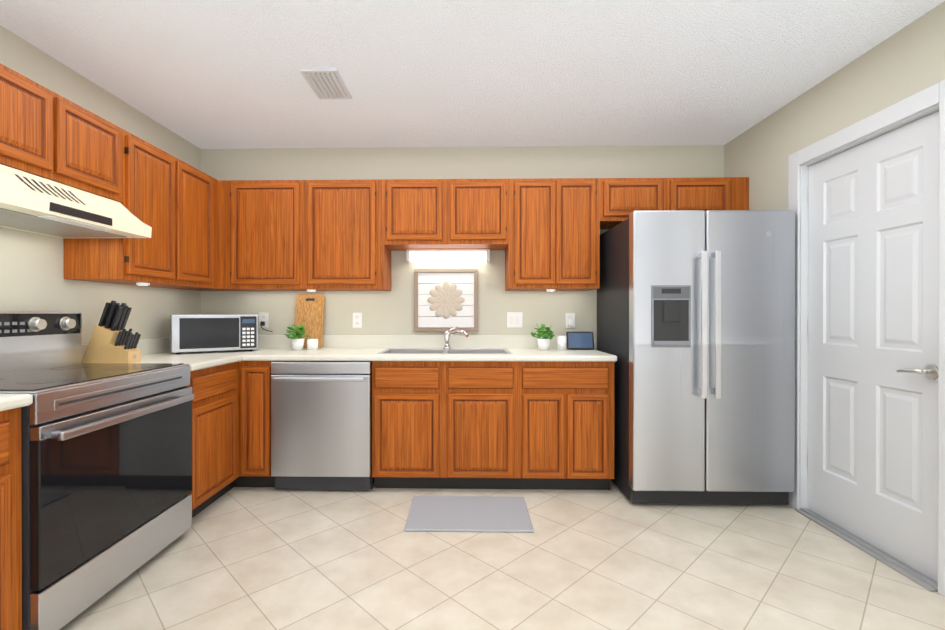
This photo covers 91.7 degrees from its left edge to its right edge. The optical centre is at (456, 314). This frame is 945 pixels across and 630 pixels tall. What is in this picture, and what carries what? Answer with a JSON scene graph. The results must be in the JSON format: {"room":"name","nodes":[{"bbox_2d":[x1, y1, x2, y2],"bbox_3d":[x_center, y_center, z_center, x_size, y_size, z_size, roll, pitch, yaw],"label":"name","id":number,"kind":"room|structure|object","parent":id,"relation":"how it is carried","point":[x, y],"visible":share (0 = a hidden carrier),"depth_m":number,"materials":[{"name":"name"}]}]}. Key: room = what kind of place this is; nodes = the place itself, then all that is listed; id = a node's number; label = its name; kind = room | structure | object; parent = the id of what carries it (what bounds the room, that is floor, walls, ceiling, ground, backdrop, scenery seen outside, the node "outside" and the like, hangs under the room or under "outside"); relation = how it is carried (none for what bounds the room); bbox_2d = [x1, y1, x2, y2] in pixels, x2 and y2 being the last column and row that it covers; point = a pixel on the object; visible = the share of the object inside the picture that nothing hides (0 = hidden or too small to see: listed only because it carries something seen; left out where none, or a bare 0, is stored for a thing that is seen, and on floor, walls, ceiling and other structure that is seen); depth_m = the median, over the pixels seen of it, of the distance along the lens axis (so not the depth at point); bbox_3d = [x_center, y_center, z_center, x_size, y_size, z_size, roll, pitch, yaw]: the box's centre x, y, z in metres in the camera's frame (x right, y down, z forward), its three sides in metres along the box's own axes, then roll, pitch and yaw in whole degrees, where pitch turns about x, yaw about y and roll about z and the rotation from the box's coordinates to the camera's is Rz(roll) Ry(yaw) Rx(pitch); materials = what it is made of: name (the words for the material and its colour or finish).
{"room":"kitchen","nodes":[
{"label":"kitchen","id":0,"kind":"room"},
{"bbox_2d":[0,25,199,344],"bbox_3d":[-2.157,-0.067,0.502,0.100,2.490,6.500,0,0,1],"label":"wall","id":1,"kind":"structure","parent":0,"point":[31,264],"depth_m":2.48,"materials":[{"name":"paint"}]},
{"bbox_2d":[0,63,63,182],"bbox_3d":[-1.909,-0.780,1.787,0.337,0.383,0.402,0,0,1],"label":"upper cabinet","id":2,"kind":"object","parent":1,"relation":"attached to","point":[31,114],"depth_m":1.87,"materials":[{"name":"brown wood"}]},
{"bbox_2d":[0,164,151,237],"bbox_3d":[-1.833,-0.489,1.987,0.482,0.191,0.795,0,0,1],"label":"range hood","id":3,"kind":"object","parent":2,"relation":"attached to","point":[31,203],"visible":1,"depth_m":1.97,"materials":[{"name":"beige metal"}]},
{"bbox_2d":[61,98,127,202],"bbox_3d":[-1.901,-0.781,2.194,0.337,0.383,0.413,0,0,1],"label":"upper cabinet","id":4,"kind":"object","parent":1,"relation":"attached to","point":[95,148],"depth_m":2.20,"materials":[{"name":"brown wood"}]},
{"bbox_2d":[64,132,179,286],"bbox_3d":[-1.892,-0.581,2.610,0.337,0.785,0.417,0,0,1],"label":"upper cabinet","id":5,"kind":"object","parent":1,"relation":"attached to","point":[153,173],"depth_m":2.54,"materials":[{"name":"brown wood"}]},
{"bbox_2d":[136,282,149,285],"bbox_3d":[-1.814,-0.179,2.645,0.065,0.017,0.065,0,0,-8],"label":"puck light","id":6,"kind":"object","parent":5,"relation":"attached to","point":[137,283],"depth_m":2.62,"materials":[{"name":"white plastic"}]},
{"bbox_2d":[82,338,169,360],"bbox_3d":[-2.059,0.214,2.249,0.020,0.102,2.797,0,0,1],"label":"backsplash","id":7,"kind":"structure","parent":1,"relation":"attached to","point":[147,346],"depth_m":3.04,"materials":[{"name":"beige paint"}]},
{"bbox_2d":[160,160,215,290],"bbox_3d":[-1.884,-0.582,3.017,0.337,0.785,0.398,0,0,1],"label":"upper cabinet","id":8,"kind":"object","parent":1,"relation":"attached to","point":[209,233],"depth_m":3.04,"materials":[{"name":"brown wood"}]},
{"bbox_2d":[200,145,723,349],"bbox_3d":[0.018,-0.076,3.658,4.080,2.490,0.100,0,0,1],"label":"wall","id":9,"kind":"structure","parent":0,"point":[391,312],"depth_m":3.61,"materials":[{"name":"paint"}]},
{"bbox_2d":[220,180,303,290],"bbox_3d":[-1.414,-0.584,3.465,0.625,0.785,0.337,0,0,1],"label":"upper cabinet","id":10,"kind":"object","parent":9,"relation":"attached to","point":[262,221],"depth_m":3.30,"materials":[{"name":"brown wood"}]},
{"bbox_2d":[259,313,272,331],"bbox_3d":[-1.513,0.057,3.612,0.120,0.152,0.054,0,0,1],"label":"electrical outlet plate","id":11,"kind":"object","parent":9,"relation":"attached to","point":[263,317],"depth_m":3.63,"materials":[{"name":"white plastic"}]},
{"bbox_2d":[304,179,390,290],"bbox_3d":[-0.811,-0.584,3.453,0.580,0.785,0.337,0,0,1],"label":"upper cabinet","id":12,"kind":"object","parent":9,"relation":"attached to","point":[344,249],"depth_m":3.29,"materials":[{"name":"brown wood"}]},
{"bbox_2d":[353,313,361,327],"bbox_3d":[-0.788,0.041,3.620,0.075,0.120,0.007,0,0,1],"label":"electrical outlet plate","id":13,"kind":"object","parent":9,"relation":"attached to","point":[357,317],"depth_m":3.62,"materials":[{"name":"white plastic"}]},
{"bbox_2d":[258,335,565,346],"bbox_3d":[-0.497,0.210,3.607,3.088,0.102,0.019,0,0,1],"label":"backsplash","id":14,"kind":"structure","parent":9,"relation":"attached to","point":[263,340],"depth_m":3.59,"materials":[{"name":"beige paint"}]},
{"bbox_2d":[384,179,447,250],"bbox_3d":[-0.298,-0.742,3.442,0.447,0.468,0.337,0,0,1],"label":"upper cabinet","id":15,"kind":"object","parent":9,"relation":"attached to","point":[415,210],"depth_m":3.28,"materials":[{"name":"brown wood"}]},
{"bbox_2d":[414,269,477,331],"bbox_3d":[-0.086,-0.117,3.594,0.500,0.492,0.028,0,0,1],"label":"picture frame","id":16,"kind":"object","parent":9,"relation":"attached to","point":[445,299],"visible":1,"depth_m":3.59,"materials":[{"name":"beige wood"}]},
{"bbox_2d":[448,179,511,249],"bbox_3d":[0.149,-0.742,3.433,0.448,0.468,0.337,0,0,1],"label":"upper cabinet","id":17,"kind":"object","parent":9,"relation":"attached to","point":[479,210],"depth_m":3.27,"materials":[{"name":"brown wood"}]},
{"bbox_2d":[406,249,489,261],"bbox_3d":[-0.069,-0.460,3.556,0.640,0.093,0.099,0,0,1],"label":"under-cabinet light","id":18,"kind":"object","parent":17,"relation":"attached to","point":[447,255],"visible":1,"depth_m":3.51,"materials":[{"name":"white plastic"}]},
{"bbox_2d":[507,312,522,327],"bbox_3d":[0.452,0.039,3.594,0.125,0.120,0.009,0,0,1],"label":"electrical outlet plate","id":19,"kind":"object","parent":9,"relation":"attached to","point":[514,319],"depth_m":3.59,"materials":[{"name":"white plastic"}]},
{"bbox_2d":[504,178,559,290],"bbox_3d":[0.540,-0.583,3.425,0.333,0.785,0.337,0,0,1],"label":"upper cabinet","id":20,"kind":"object","parent":9,"relation":"attached to","point":[532,263],"depth_m":3.26,"materials":[{"name":"brown wood"}]},
{"bbox_2d":[565,313,574,327],"bbox_3d":[0.886,0.044,3.572,0.075,0.120,0.035,0,0,1],"label":"electrical outlet plate","id":21,"kind":"object","parent":9,"relation":"attached to","point":[569,317],"depth_m":3.58,"materials":[{"name":"white plastic"}]},
{"bbox_2d":[560,178,603,290],"bbox_3d":[0.863,-0.583,3.419,0.314,0.785,0.337,0,0,1],"label":"upper cabinet","id":22,"kind":"object","parent":9,"relation":"attached to","point":[581,199],"depth_m":3.25,"materials":[{"name":"brown wood"}]},
{"bbox_2d":[604,178,671,228],"bbox_3d":[1.254,-0.823,3.410,0.467,0.305,0.337,0,0,1],"label":"upper cabinet","id":23,"kind":"object","parent":9,"relation":"attached to","point":[622,196],"depth_m":3.24,"materials":[{"name":"brown wood"}]},
{"bbox_2d":[672,177,748,210],"bbox_3d":[1.779,-0.823,3.399,0.583,0.305,0.337,0,0,1],"label":"upper cabinet","id":24,"kind":"object","parent":9,"relation":"attached to","point":[717,193],"depth_m":3.24,"materials":[{"name":"brown wood"}]},
{"bbox_2d":[0,0,944,148],"bbox_3d":[-0.047,-1.337,0.455,4.320,0.050,6.500,0,0,1],"label":"ceiling","id":25,"kind":"structure","parent":0,"point":[213,74],"depth_m":2.39,"materials":[{"name":"white paint"}]},
{"bbox_2d":[300,69,351,98],"bbox_3d":[-0.739,-1.308,2.612,0.200,0.018,0.325,0,0,1],"label":"ceiling vent","id":26,"kind":"object","parent":25,"relation":"in","point":[326,83],"visible":1,"depth_m":2.58,"materials":[{"name":"white metal"}]},
{"bbox_2d":[60,479,944,629],"bbox_3d":[-0.047,1.203,0.463,4.320,0.050,6.500,0,0,1],"label":"floor","id":27,"kind":"structure","parent":0,"point":[273,558],"depth_m":2.09,"materials":[{"name":"tile"}]},
{"bbox_2d":[0,407,21,629],"bbox_3d":[-1.777,0.741,1.202,0.627,0.870,0.712,0,0,1],"label":"base cabinet","id":28,"kind":"object","parent":27,"relation":"on","point":[10,422],"depth_m":1.51,"materials":[{"name":"brown wood"}]},
{"bbox_2d":[0,394,32,414],"bbox_3d":[-1.764,0.286,1.202,0.652,0.040,0.714,0,0,1],"label":"countertop","id":29,"kind":"structure","parent":28,"relation":"on","point":[8,402],"depth_m":1.49,"materials":[{"name":"beige stone"}]},
{"bbox_2d":[0,311,193,629],"bbox_3d":[-1.707,0.579,2.005,0.695,1.190,0.880,0,0,1],"label":"range","id":30,"kind":"object","parent":27,"relation":"on","point":[106,463],"visible":1,"depth_m":1.88,"materials":[{"name":"grey glass"}]},
{"bbox_2d":[186,363,239,517],"bbox_3d":[-1.745,0.736,2.751,0.627,0.870,0.591,0,0,1],"label":"base cabinet","id":31,"kind":"object","parent":27,"relation":"on","point":[216,391],"depth_m":2.72,"materials":[{"name":"brown wood"}]},
{"bbox_2d":[82,347,271,370],"bbox_3d":[-1.726,0.281,3.046,0.652,0.040,1.191,0,0,1],"label":"countertop","id":32,"kind":"structure","parent":31,"relation":"on","point":[198,361],"depth_m":2.82,"materials":[{"name":"beige stone"}]},
{"bbox_2d":[82,300,140,362],"bbox_3d":[-1.901,0.091,2.529,0.268,0.341,0.093,0,0,1],"label":"knife block","id":33,"kind":"object","parent":32,"relation":"on","point":[112,340],"visible":1,"depth_m":2.49,"materials":[{"name":"brown wood"}]},
{"bbox_2d":[170,315,257,353],"bbox_3d":[-1.723,0.129,3.257,0.530,0.261,0.273,0,0,-34],"label":"microwave","id":34,"kind":"object","parent":32,"relation":"on","point":[195,333],"visible":1,"depth_m":3.13,"materials":[{"name":"silver metal"}]},
{"bbox_2d":[240,363,274,486],"bbox_3d":[-1.317,0.735,3.326,0.204,0.870,0.616,0,0,1],"label":"base cabinet","id":35,"kind":"object","parent":27,"relation":"on","point":[255,378],"depth_m":3.02,"materials":[{"name":"brown wood"}]},
{"bbox_2d":[271,361,373,489],"bbox_3d":[-0.887,0.738,3.256,0.651,0.864,0.625,0,0,1],"label":"dishwasher","id":36,"kind":"object","parent":27,"relation":"on","point":[321,425],"visible":1,"depth_m":2.98,"materials":[{"name":"grey metal"}]},
{"bbox_2d":[368,347,447,488],"bbox_3d":[-0.319,0.713,3.306,0.472,0.913,0.616,0,0,1],"label":"base cabinet","id":37,"kind":"object","parent":27,"relation":"on","point":[408,398],"depth_m":3.00,"materials":[{"name":"brown wood"}]},
{"bbox_2d":[404,496,533,531],"bbox_3d":[0.069,1.164,2.701,0.702,0.013,0.460,0,0,1],"label":"floor mat","id":38,"kind":"object","parent":27,"relation":"on","point":[468,513],"visible":0.98,"depth_m":2.66,"materials":[{"name":"grey fabric"}]},
{"bbox_2d":[444,347,519,488],"bbox_3d":[0.160,0.713,3.296,0.486,0.913,0.616,0,0,1],"label":"base cabinet","id":39,"kind":"object","parent":27,"relation":"on","point":[495,412],"depth_m":2.99,"materials":[{"name":"brown wood"}]},
{"bbox_2d":[516,347,613,489],"bbox_3d":[0.718,0.713,3.285,0.630,0.913,0.616,0,0,1],"label":"base cabinet","id":40,"kind":"object","parent":27,"relation":"on","point":[567,409],"depth_m":2.98,"materials":[{"name":"brown wood"}]},
{"bbox_2d":[244,347,616,362],"bbox_3d":[-0.187,0.280,3.289,2.456,0.040,0.642,0,0,1],"label":"countertop","id":41,"kind":"structure","parent":40,"relation":"on","point":[277,353],"depth_m":2.98,"materials":[{"name":"beige stone"}]},
{"bbox_2d":[284,324,310,349],"bbox_3d":[-1.174,0.163,3.399,0.176,0.192,0.181,0,0,1],"label":"plant","id":42,"kind":"object","parent":41,"relation":"on","point":[297,339],"visible":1,"depth_m":3.37,"materials":[{"name":"green plant"}]},
{"bbox_2d":[294,294,324,347],"bbox_3d":[-1.154,0.045,3.579,0.225,0.422,0.092,0,0,1],"label":"cutting board","id":43,"kind":"object","parent":41,"relation":"on","point":[309,311],"visible":0.9,"depth_m":3.58,"materials":[{"name":"brown wood"}]},
{"bbox_2d":[307,339,317,349],"bbox_3d":[-1.082,0.220,3.432,0.080,0.078,0.080,0,0,1],"label":"cup","id":44,"kind":"object","parent":41,"relation":"on","point":[312,344],"visible":1,"depth_m":3.40,"materials":[{"name":"white ceramic"}]},
{"bbox_2d":[443,326,468,348],"bbox_3d":[-0.010,0.171,3.418,0.197,0.170,0.197,0,0,1],"label":"faucet","id":45,"kind":"object","parent":41,"relation":"on","point":[447,334],"visible":1,"depth_m":3.46,"materials":[{"name":"silver metal"}]},
{"bbox_2d":[531,323,554,349],"bbox_3d":[0.637,0.159,3.387,0.176,0.200,0.205,0,0,1],"label":"plant","id":46,"kind":"object","parent":41,"relation":"on","point":[544,342],"visible":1,"depth_m":3.35,"materials":[{"name":"green plant"}]},
{"bbox_2d":[557,336,566,349],"bbox_3d":[0.775,0.207,3.394,0.072,0.104,0.072,0,0,1],"label":"smart speaker","id":47,"kind":"object","parent":41,"relation":"on","point":[561,342],"visible":1,"depth_m":3.37},
{"bbox_2d":[566,332,593,349],"bbox_3d":[0.916,0.191,3.439,0.200,0.134,0.114,0,0,1],"label":"smart display","id":48,"kind":"object","parent":41,"relation":"on","point":[580,340],"visible":0.96,"depth_m":3.40,"materials":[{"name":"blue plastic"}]},
{"bbox_2d":[597,210,794,504],"bbox_3d":[1.548,0.271,3.107,0.962,1.800,0.852,0,0,1],"label":"fridge","id":49,"kind":"object","parent":27,"relation":"on","point":[696,322],"visible":1,"depth_m":2.74,"materials":[{"name":"silver metal"}]},
{"bbox_2d":[795,508,937,591],"bbox_3d":[2.083,1.165,2.342,0.133,0.016,0.806,0,0,1],"label":"sill","id":50,"kind":"structure","parent":27,"relation":"on","point":[924,581],"depth_m":2.24,"materials":[{"name":"silver metal"}]},
{"bbox_2d":[724,1,944,209],"bbox_3d":[2.062,-0.067,0.416,0.100,2.490,6.500,0,0,1],"label":"wall","id":51,"kind":"structure","parent":0,"point":[902,65],"depth_m":2.47,"materials":[{"name":"paint"}]},
{"bbox_2d":[788,79,944,596],"bbox_3d":[2.092,0.095,2.339,0.114,2.155,0.988,0,0,1],"label":"door frame","id":52,"kind":"structure","parent":51,"relation":"attached to","point":[922,103],"depth_m":2.43,"materials":[{"name":"white paint"}]},
{"bbox_2d":[807,111,938,582],"bbox_3d":[2.083,0.138,2.341,0.098,2.046,0.804,0,0,1],"label":"door","id":53,"kind":"structure","parent":51,"relation":"in","point":[873,292],"depth_m":2.28,"materials":[{"name":"white paint"}]}
]}

